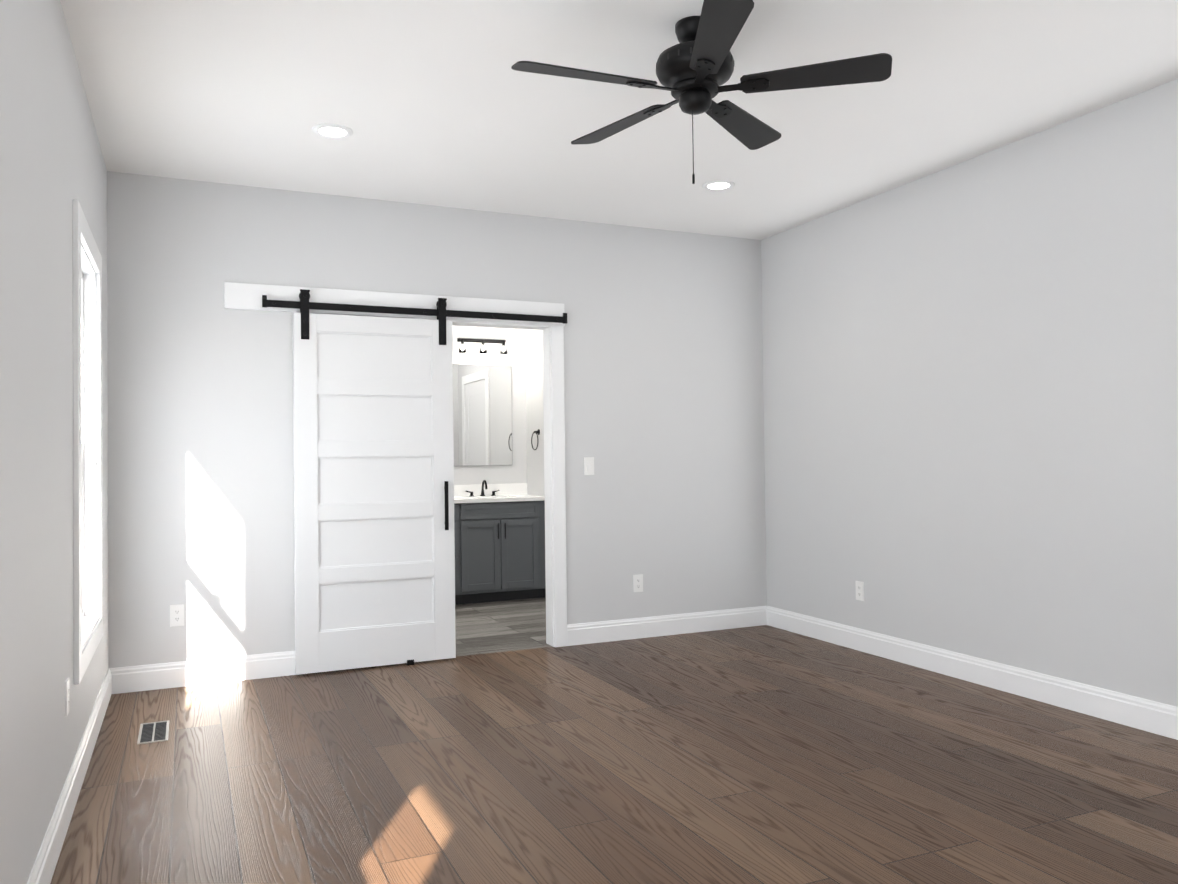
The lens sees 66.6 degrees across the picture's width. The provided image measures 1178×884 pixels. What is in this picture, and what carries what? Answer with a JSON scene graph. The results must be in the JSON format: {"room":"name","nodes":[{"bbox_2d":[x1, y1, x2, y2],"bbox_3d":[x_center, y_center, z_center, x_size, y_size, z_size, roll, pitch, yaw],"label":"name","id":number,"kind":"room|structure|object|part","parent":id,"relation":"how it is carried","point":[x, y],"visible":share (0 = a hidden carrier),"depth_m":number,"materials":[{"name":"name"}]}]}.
{"room":"empty bedroom","nodes":[
{"label":"empty bedroom","id":0,"kind":"room"},
{"bbox_2d":[0,0,107,883],"bbox_3d":[-1.313,-0.121,1.856,0.120,2.740,6.409,0,-1,-24],"label":"wall","id":1,"kind":"structure","parent":0,"point":[52,165],"depth_m":2.52,"materials":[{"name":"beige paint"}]},
{"bbox_2d":[65,678,68,716],"bbox_3d":[-1.776,0.868,3.053,0.007,0.115,0.070,0,-1,-24],"label":"outlet","id":2,"kind":"object","parent":1,"relation":"attached to","point":[66,697],"visible":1,"depth_m":3.03,"materials":[{"name":"white plastic"}]},
{"bbox_2d":[27,668,114,883],"bbox_3d":[-1.235,1.182,1.862,0.015,0.133,6.169,0,-1,-24],"label":"baseboard","id":3,"kind":"structure","parent":1,"relation":"attached to","point":[42,872],"depth_m":3.03,"materials":[{"name":"white wood"}]},
{"bbox_2d":[73,199,102,684],"bbox_3d":[-2.135,0.006,3.699,0.148,1.770,1.010,0,-1,-24],"label":"window","id":4,"kind":"structure","parent":1,"relation":"in","point":[90,618],"depth_m":4.06,"materials":[{"name":"white"}]},
{"bbox_2d":[107,171,766,667],"bbox_3d":[-0.661,-0.064,5.595,4.131,2.740,0.120,0,-1,-24],"label":"wall","id":5,"kind":"structure","parent":0,"point":[663,387],"depth_m":5.26,"materials":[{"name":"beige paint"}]},
{"bbox_2d":[170,604,183,626],"bbox_3d":[-2.209,0.930,4.808,0.070,0.115,0.007,0,-1,-24],"label":"electrical outlet","id":6,"kind":"object","parent":5,"relation":"attached to","point":[177,615],"visible":1,"depth_m":4.81,"materials":[{"name":"white plastic"}]},
{"bbox_2d":[115,651,402,693],"bbox_3d":[-1.747,1.243,5.004,1.596,0.133,0.015,0,-1,-24],"label":"baseboard","id":7,"kind":"structure","parent":5,"relation":"attached to","point":[128,679],"depth_m":4.85,"materials":[{"name":"white wood"}]},
{"bbox_2d":[224,282,566,661],"bbox_3d":[-1.099,0.213,5.391,2.023,2.190,0.158,0,-1,-24],"label":"door frame","id":8,"kind":"structure","parent":5,"relation":"attached to","point":[554,487],"depth_m":5.70,"materials":[{"name":"white wood"}]},
{"bbox_2d":[262,289,566,674],"bbox_3d":[-0.963,0.216,5.320,1.829,2.154,0.082,0,-1,-24],"label":"barn door","id":9,"kind":"structure","parent":5,"relation":"in","point":[374,554],"depth_m":5.19,"materials":[{"name":"white paint"}]},
{"bbox_3d":[-0.981,-0.784,5.349,1.829,0.066,0.056,0,-1,-24],"label":"barn door rail","id":10,"kind":"part","parent":9,"relation":"part of","materials":[{"name":"black metal"}]},
{"bbox_2d":[584,457,593,474],"bbox_3d":[0.002,0.156,5.816,0.070,0.115,0.010,0,-1,-24],"label":"light switch","id":11,"kind":"object","parent":5,"relation":"attached to","point":[588,465],"visible":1,"depth_m":5.81,"materials":[{"name":"white plastic"}]},
{"bbox_2d":[633,574,642,591],"bbox_3d":[0.327,0.938,5.946,0.070,0.115,0.007,0,-1,-24],"label":"electrical outlet","id":12,"kind":"object","parent":5,"relation":"attached to","point":[637,583],"visible":1,"depth_m":5.94,"materials":[{"name":"white plastic"}]},
{"bbox_2d":[567,606,766,645],"bbox_3d":[0.553,1.232,6.037,1.524,0.133,0.015,0,-1,-24],"label":"baseboard","id":13,"kind":"structure","parent":5,"relation":"attached to","point":[655,626],"depth_m":6.01,"materials":[{"name":"white wood"}]},
{"bbox_2d":[452,325,526,484],"bbox_3d":[-1.540,-0.015,7.810,2.070,2.740,0.120,0,-1,-24],"label":"wall","id":14,"kind":"structure","parent":0,"point":[515,359],"depth_m":8.10,"materials":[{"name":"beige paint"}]},
{"bbox_2d":[457,338,507,353],"bbox_3d":[-0.945,-0.855,7.978,0.450,0.132,0.094,0,-1,-24],"label":"sconce","id":15,"kind":"object","parent":14,"relation":"attached to","point":[483,349],"visible":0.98,"depth_m":7.96,"materials":[{"name":"black metal"}]},
{"bbox_2d":[453,364,512,465],"bbox_3d":[-0.972,-0.239,7.997,0.600,0.900,0.012,0,-1,-24],"label":"bathroom mirror","id":16,"kind":"object","parent":14,"relation":"attached to","point":[482,415],"visible":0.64,"depth_m":8.00,"materials":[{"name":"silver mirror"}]},
{"bbox_2d":[525,329,544,495],"bbox_3d":[-0.078,-0.043,7.227,0.120,2.740,2.381,0,-1,-24],"label":"wall","id":17,"kind":"structure","parent":0,"point":[534,397],"depth_m":7.98,"materials":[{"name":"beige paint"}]},
{"bbox_2d":[531,429,539,449],"bbox_3d":[-0.462,-0.020,7.877,0.047,0.186,0.165,0,-1,-24],"label":"towel ring","id":18,"kind":"object","parent":17,"relation":"attached to","point":[537,432],"visible":1,"depth_m":7.87,"materials":[{"name":"black metal"}]},
{"bbox_2d":[50,598,1177,883],"bbox_3d":[0.157,1.294,3.788,4.371,0.060,8.790,0,-1,-24],"label":"floor","id":19,"kind":"structure","parent":0,"point":[760,755],"depth_m":3.37,"materials":[{"name":"brown wood"}]},
{"bbox_2d":[137,720,168,744],"bbox_3d":[-1.939,1.292,3.994,0.120,0.004,0.320,0,-1,-24],"label":"floor vent","id":20,"kind":"object","parent":19,"relation":"in","point":[152,732],"visible":1,"depth_m":3.99,"materials":[{"name":"grey metal"}]},
{"bbox_2d":[405,659,413,665],"bbox_3d":[-1.055,1.290,5.268,0.040,0.030,0.062,0,-1,-24],"label":"floor guide","id":21,"kind":"object","parent":19,"relation":"on","point":[410,662],"visible":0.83,"depth_m":5.24,"materials":[{"name":"black metal"}]},
{"bbox_2d":[454,480,545,604],"bbox_3d":[-1.002,0.837,7.635,1.234,1.016,0.598,0,-1,-24],"label":"bathroom vanity","id":22,"kind":"object","parent":19,"relation":"on","point":[499,532],"visible":0.6,"depth_m":7.49,"materials":[{"name":"grey paint"}]},
{"bbox_2d":[60,0,1177,239],"bbox_3d":[0.121,-1.525,3.837,4.371,0.100,8.790,0,-1,-24],"label":"ceiling","id":23,"kind":"structure","parent":0,"point":[434,102],"depth_m":3.82,"materials":[{"name":"white paint"}]},
{"bbox_2d":[312,123,352,138],"bbox_3d":[-1.196,-1.448,4.182,0.184,0.008,0.184,0,-1,-24],"label":"recessed light","id":24,"kind":"object","parent":23,"relation":"in","point":[333,131],"visible":1,"depth_m":4.17,"materials":[{"name":"white plastic"}]},
{"bbox_2d":[511,0,891,183],"bbox_3d":[0.339,-1.197,3.189,1.254,0.581,1.288,0,-1,-24],"label":"ceiling fan","id":25,"kind":"object","parent":23,"relation":"hanging from","point":[694,68],"visible":1,"depth_m":3.10,"materials":[{"name":"black metal"}]},
{"bbox_2d":[702,180,734,190],"bbox_3d":[0.737,-1.456,5.093,0.184,0.008,0.184,0,-1,-24],"label":"recessed light","id":26,"kind":"object","parent":23,"relation":"in","point":[716,185],"visible":0.98,"depth_m":5.08,"materials":[{"name":"white plastic"}]},
{"bbox_2d":[761,79,1177,706],"bbox_3d":[2.078,-0.115,4.683,0.120,2.740,8.790,0,-1,-24],"label":"wall","id":27,"kind":"structure","parent":0,"point":[971,399],"depth_m":4.54,"materials":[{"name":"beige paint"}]},
{"bbox_2d":[855,581,863,600],"bbox_3d":[1.655,0.911,5.481,0.007,0.115,0.070,0,-1,-24],"label":"outlet","id":28,"kind":"object","parent":27,"relation":"attached to","point":[859,590],"visible":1,"depth_m":5.48,"materials":[{"name":"white plastic"}]},
{"bbox_2d":[767,606,1177,739],"bbox_3d":[2.520,1.164,3.548,0.015,0.133,6.169,0,-1,-24],"label":"baseboard","id":29,"kind":"structure","parent":27,"relation":"attached to","point":[1151,716],"depth_m":4.53,"materials":[{"name":"white wood"}]}
]}

